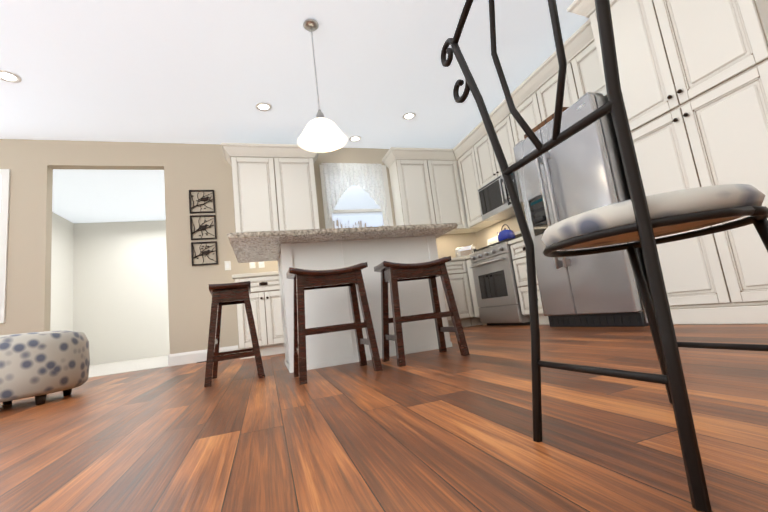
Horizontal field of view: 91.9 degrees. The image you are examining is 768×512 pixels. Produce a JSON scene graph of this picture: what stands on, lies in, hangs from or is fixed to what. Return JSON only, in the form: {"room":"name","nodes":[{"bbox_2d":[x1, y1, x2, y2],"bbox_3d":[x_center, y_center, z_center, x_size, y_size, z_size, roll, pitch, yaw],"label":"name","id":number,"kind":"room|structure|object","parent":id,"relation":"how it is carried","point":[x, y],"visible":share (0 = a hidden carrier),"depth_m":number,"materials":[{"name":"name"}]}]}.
{"room":"kitchen","nodes":[
{"label":"kitchen","id":0,"kind":"room"},
{"bbox_2d":[50,169,169,364],"bbox_3d":[-2.941,-0.037,4.485,4.290,2.740,0.004,-4,-9,-18],"label":"wall","id":1,"kind":"structure","parent":0,"point":[109,289],"depth_m":4.31,"materials":[{"name":"white paint"}]},
{"bbox_2d":[88,355,167,377],"bbox_3d":[-3.261,1.623,5.802,4.050,0.054,3.499,-4,-9,-18],"label":"floor","id":2,"kind":"structure","parent":0,"point":[112,368],"depth_m":5.17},
{"bbox_2d":[0,139,477,353],"bbox_3d":[-2.378,-0.086,4.608,8.240,2.740,0.120,-4,-9,-18],"label":"wall","id":3,"kind":"structure","parent":0,"point":[31,164],"depth_m":4.47,"materials":[{"name":"beige paint"}]},
{"bbox_2d":[0,169,10,322],"bbox_3d":[-4.931,-0.071,3.713,1.840,1.690,0.024,-4,-9,-18],"label":"window","id":4,"kind":"structure","parent":3,"relation":"in","point":[4,196],"depth_m":4.00,"materials":[{"name":"white"}]},
{"bbox_2d":[189,190,214,213],"bbox_3d":[-2.288,-0.687,4.672,0.290,0.298,0.023,-4,-9,-18],"label":"framed picture","id":5,"kind":"object","parent":3,"relation":"attached to","point":[204,199],"depth_m":4.67},
{"bbox_2d":[168,345,237,366],"bbox_3d":[-3.893,1.308,3.848,4.465,0.135,0.136,-4,-9,-18],"label":"baseboard","id":6,"kind":"structure","parent":3,"relation":"attached to","point":[183,358],"depth_m":4.33,"materials":[{"name":"white wood"}]},
{"bbox_2d":[190,215,216,239],"bbox_3d":[-2.248,-0.356,4.621,0.290,0.306,0.023,-4,-9,-18],"label":"framed picture","id":7,"kind":"object","parent":3,"relation":"attached to","point":[201,228],"depth_m":4.61},
{"bbox_2d":[191,241,217,265],"bbox_3d":[-2.209,-0.031,4.572,0.290,0.286,0.023,-4,-9,-18],"label":"framed picture","id":8,"kind":"object","parent":3,"relation":"attached to","point":[203,252],"depth_m":4.56},
{"bbox_2d":[224,261,230,269],"bbox_3d":[-1.949,0.120,4.635,0.072,0.116,0.008,-4,-9,-18],"label":"outlet","id":9,"kind":"object","parent":3,"relation":"attached to","point":[227,263],"depth_m":4.63,"materials":[{"name":"white plastic"}]},
{"bbox_2d":[249,262,255,268],"bbox_3d":[-1.675,0.101,4.726,0.072,0.116,0.008,-4,-9,-18],"label":"outlet","id":10,"kind":"object","parent":3,"relation":"attached to","point":[251,265],"depth_m":4.72,"materials":[{"name":"white plastic"}]},
{"bbox_2d":[258,261,264,267],"bbox_3d":[-1.571,0.094,4.761,0.072,0.116,0.008,-4,-9,-18],"label":"outlet","id":11,"kind":"object","parent":3,"relation":"attached to","point":[261,264],"depth_m":4.76,"materials":[{"name":"white plastic"}]},
{"bbox_2d":[221,142,319,232],"bbox_3d":[-1.387,-0.788,4.768,1.197,1.188,0.422,-4,-9,-18],"label":"upper cabinet","id":12,"kind":"object","parent":3,"relation":"attached to","point":[274,194],"depth_m":4.65,"materials":[{"name":"white wood"}]},
{"bbox_2d":[319,165,393,228],"bbox_3d":[-0.375,-0.635,5.329,1.030,1.375,0.165,-4,-9,-18],"label":"window","id":13,"kind":"structure","parent":3,"relation":"in","point":[386,222],"depth_m":5.39,"materials":[{"name":"white wood"}]},
{"bbox_2d":[320,163,388,222],"bbox_3d":[-0.405,-0.892,5.260,0.928,0.893,0.087,-4,-9,-18],"label":"window curtain","id":14,"kind":"object","parent":13,"relation":"hanging from","point":[339,179],"visible":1,"depth_m":5.29,"materials":[{"name":"white fabric"}]},
{"bbox_2d":[382,147,466,233],"bbox_3d":[0.599,-0.928,5.428,1.053,1.188,0.422,-4,-9,-18],"label":"upper cabinet","id":15,"kind":"object","parent":3,"relation":"attached to","point":[426,189],"depth_m":5.33,"materials":[{"name":"white wood"}]},
{"bbox_2d":[459,171,485,232],"bbox_3d":[1.225,-0.896,5.672,0.395,1.050,0.328,-4,-9,-18],"label":"upper cabinet","id":16,"kind":"object","parent":3,"relation":"attached to","point":[469,230],"depth_m":5.54,"materials":[{"name":"white wood"}]},
{"bbox_2d":[0,0,588,222],"bbox_3d":[-2.006,-1.806,3.126,8.240,0.100,10.740,-4,-9,-18],"label":"ceiling","id":17,"kind":"structure","parent":0,"point":[189,71],"depth_m":3.62,"materials":[{"name":"white paint"}]},
{"bbox_2d":[0,70,21,82],"bbox_3d":[-3.287,-1.575,3.252,0.165,0.010,0.174,-4,-9,-18],"label":"recessed light","id":18,"kind":"object","parent":17,"relation":"in","point":[8,76],"depth_m":3.26,"materials":[{"name":"white"}]},
{"bbox_2d":[255,102,271,110],"bbox_3d":[-1.346,-1.673,4.149,0.171,0.010,0.167,-4,-9,-18],"label":"recessed light","id":19,"kind":"object","parent":17,"relation":"in","point":[262,106],"depth_m":4.16,"materials":[{"name":"white"}]},
{"bbox_2d":[297,19,347,151],"bbox_3d":[-0.547,-1.416,3.015,0.396,1.045,0.396,-4,-9,-18],"label":"pendant light","id":20,"kind":"object","parent":17,"relation":"hanging from","point":[321,133],"visible":1,"depth_m":3.04,"materials":[{"name":"white glass"}]},
{"bbox_2d":[349,136,360,141],"bbox_3d":[-0.403,-1.632,5.166,0.162,0.010,0.152,-4,-9,-18],"label":"recessed light","id":21,"kind":"object","parent":17,"relation":"in","point":[353,138],"depth_m":5.17,"materials":[{"name":"white"}]},
{"bbox_2d":[402,112,415,119],"bbox_3d":[0.322,-1.787,4.729,0.173,0.010,0.171,-4,-9,-18],"label":"recessed light","id":22,"kind":"object","parent":17,"relation":"in","point":[410,115],"depth_m":4.73,"materials":[{"name":"white"}]},
{"bbox_2d":[0,324,767,511],"bbox_3d":[-1.147,0.642,1.062,8.000,0.050,7.000,-4,-9,-18],"label":"floor","id":23,"kind":"structure","parent":0,"point":[449,430],"depth_m":0.97,"materials":[{"name":"brown wood"}]},
{"bbox_2d":[0,330,89,404],"bbox_3d":[-2.411,0.754,2.489,0.690,0.460,0.690,-4,-9,-18],"label":"round ottoman","id":24,"kind":"object","parent":23,"relation":"on","point":[39,366],"visible":1,"depth_m":2.33,"materials":[{"name":"fabric"}]},
{"bbox_2d":[204,281,264,386],"bbox_3d":[-1.020,0.511,2.526,0.363,0.616,0.460,-4,-9,-18],"label":"stool","id":25,"kind":"object","parent":23,"relation":"on","point":[230,293],"visible":1,"depth_m":2.37,"materials":[{"name":"brown wood"}]},
{"bbox_2d":[235,275,284,358],"bbox_3d":[-1.390,0.706,4.365,0.590,0.876,0.638,-4,-9,-18],"label":"base cabinet","id":26,"kind":"object","parent":23,"relation":"on","point":[265,298],"depth_m":4.09,"materials":[{"name":"white wood"}]},
{"bbox_2d":[286,262,382,384],"bbox_3d":[-0.310,0.370,2.171,0.454,0.616,0.356,-4,-9,-18],"label":"stool","id":27,"kind":"object","parent":23,"relation":"on","point":[351,277],"visible":1,"depth_m":2.10,"materials":[{"name":"brown wood"}]},
{"bbox_2d":[278,235,451,372],"bbox_3d":[-0.200,0.357,2.966,1.182,0.857,0.672,-4,-9,-18],"label":"kitchen island","id":28,"kind":"object","parent":23,"relation":"on","point":[327,306],"visible":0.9,"depth_m":2.66,"materials":[{"name":"white paint"}]},
{"bbox_2d":[227,223,457,262],"bbox_3d":[-0.336,-0.091,2.902,1.572,0.033,0.943,-4,-9,-18],"label":"island countertop","id":29,"kind":"structure","parent":28,"relation":"on","point":[259,246],"depth_m":2.56,"materials":[{"name":"stone"}]},
{"bbox_2d":[374,256,469,366],"bbox_3d":[0.215,0.337,2.366,0.454,0.616,0.356,-4,-9,-18],"label":"stool","id":30,"kind":"object","parent":23,"relation":"on","point":[393,274],"visible":1,"depth_m":2.30,"materials":[{"name":"brown wood"}]},
{"bbox_2d":[443,260,478,326],"bbox_3d":[0.649,0.563,5.043,0.842,0.876,0.638,-4,-9,-18],"label":"base cabinet","id":31,"kind":"object","parent":23,"relation":"on","point":[457,271],"depth_m":4.87,"materials":[{"name":"white wood"}]},
{"bbox_2d":[232,257,462,281],"bbox_3d":[-0.085,0.161,4.884,3.513,0.040,0.641,-4,-9,-18],"label":"countertop","id":32,"kind":"structure","parent":31,"relation":"on","point":[234,276],"depth_m":4.13,"materials":[{"name":"beige stone"}]},
{"bbox_2d":[454,245,476,256],"bbox_3d":[1.179,-0.044,5.310,0.310,0.187,0.176,-13,-11,36],"label":"toaster","id":33,"kind":"object","parent":32,"relation":"on","point":[463,251],"visible":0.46,"depth_m":5.24,"materials":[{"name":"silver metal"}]},
{"bbox_2d":[487,236,498,246],"bbox_3d":[1.556,-0.139,5.255,0.074,0.262,0.340,-4,-9,-18],"label":"cutting board","id":34,"kind":"object","parent":32,"relation":"on","point":[493,240],"visible":0.27,"depth_m":5.30,"materials":[{"name":"white"}]},
{"bbox_2d":[469,231,529,325],"bbox_3d":[1.534,0.236,4.461,0.705,1.130,0.764,-4,-9,-18],"label":"gas range","id":35,"kind":"object","parent":23,"relation":"on","point":[496,290],"visible":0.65,"depth_m":4.27,"materials":[{"name":"silver metal"}]},
{"bbox_2d":[497,224,515,242],"bbox_3d":[1.406,-0.267,4.342,0.200,0.202,0.257,-4,-9,-18],"label":"kettle","id":36,"kind":"object","parent":35,"relation":"on","point":[505,233],"visible":0.94,"depth_m":4.24,"materials":[{"name":"blue metal"}]},
{"bbox_2d":[510,241,548,323],"bbox_3d":[1.780,0.244,3.861,0.638,0.876,0.491,-4,-9,-18],"label":"base cabinet","id":37,"kind":"object","parent":23,"relation":"on","point":[518,251],"depth_m":3.89,"materials":[{"name":"white wood"}]},
{"bbox_2d":[508,237,522,244],"bbox_3d":[1.729,-0.206,3.928,0.633,0.040,0.497,-4,-9,-18],"label":"countertop","id":38,"kind":"structure","parent":37,"relation":"on","point":[511,242],"depth_m":3.95,"materials":[{"name":"beige stone"}]},
{"bbox_2d":[513,92,652,326],"bbox_3d":[1.841,-0.324,3.220,0.815,1.782,0.916,-4,-9,-18],"label":"refrigerator","id":39,"kind":"object","parent":23,"relation":"on","point":[581,171],"visible":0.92,"depth_m":2.95,"materials":[{"name":"silver metal"}]},
{"bbox_2d":[524,107,568,138],"bbox_3d":[1.637,-1.205,3.442,0.423,0.060,0.500,-4,-9,-18],"label":"tray","id":40,"kind":"object","parent":39,"relation":"on","point":[543,123],"visible":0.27,"depth_m":3.35,"materials":[{"name":"brown wood"}]},
{"bbox_2d":[441,0,767,511],"bbox_3d":[0.511,-0.178,0.794,0.440,1.085,0.593,-4,-9,-18],"label":"dining chair","id":41,"kind":"object","parent":23,"relation":"on","point":[642,217],"visible":1,"depth_m":0.66,"materials":[{"name":"metal"}]},
{"bbox_2d":[566,0,767,324],"bbox_3d":[2.138,-0.877,2.429,0.712,2.558,1.097,-4,-9,-18],"label":"pantry cabinet","id":42,"kind":"object","parent":23,"relation":"on","point":[693,75],"depth_m":2.27,"materials":[{"name":"white wood"}]},
{"bbox_2d":[467,40,594,248],"bbox_3d":[2.549,-1.009,2.495,0.120,2.740,7.120,-4,-9,-18],"label":"wall","id":43,"kind":"structure","parent":0,"point":[484,235],"depth_m":5.31,"materials":[{"name":"beige paint"}]},
{"bbox_2d":[458,147,501,227],"bbox_3d":[1.387,-0.976,5.278,0.328,1.050,0.527,-4,-9,-18],"label":"upper cabinet","id":44,"kind":"object","parent":43,"relation":"attached to","point":[471,180],"depth_m":5.24,"materials":[{"name":"white wood"}]},
{"bbox_2d":[474,116,515,186],"bbox_3d":[1.542,-1.288,4.745,0.328,0.635,0.800,-4,-9,-18],"label":"upper cabinet","id":45,"kind":"object","parent":43,"relation":"attached to","point":[479,167],"depth_m":4.69,"materials":[{"name":"white wood"}]},
{"bbox_2d":[477,171,524,220],"bbox_3d":[1.555,-0.759,4.648,0.431,0.430,0.788,-4,-9,-18],"label":"over-the-range microwave","id":46,"kind":"object","parent":45,"relation":"attached to","point":[494,200],"visible":0.48,"depth_m":4.63,"materials":[{"name":"silver metal"}]},
{"bbox_2d":[452,18,593,159],"bbox_3d":[1.435,-1.739,4.291,0.108,0.137,2.700,-4,-9,-18],"label":"crown molding","id":47,"kind":"structure","parent":45,"relation":"attached to","point":[578,41],"depth_m":3.89,"materials":[{"name":"white wood"}]},
{"bbox_2d":[510,93,541,146],"bbox_3d":[1.746,-1.192,4.153,0.328,1.050,0.522,-4,-9,-18],"label":"upper cabinet","id":48,"kind":"object","parent":43,"relation":"attached to","point":[528,110],"depth_m":4.08,"materials":[{"name":"white wood"}]},
{"bbox_2d":[536,41,606,120],"bbox_3d":[1.935,-1.585,3.501,0.328,0.520,0.955,-4,-9,-18],"label":"upper cabinet","id":49,"kind":"object","parent":43,"relation":"attached to","point":[584,75],"depth_m":3.43,"materials":[{"name":"white wood"}]},
{"label":"outside","id":50,"kind":"structure","parent":0,"visible":0},
{"bbox_2d":[332,215,382,227],"bbox_3d":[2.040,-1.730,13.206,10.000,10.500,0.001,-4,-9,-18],"label":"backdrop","id":51,"kind":"structure","parent":50,"point":[357,221],"depth_m":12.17,"materials":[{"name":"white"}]}
]}

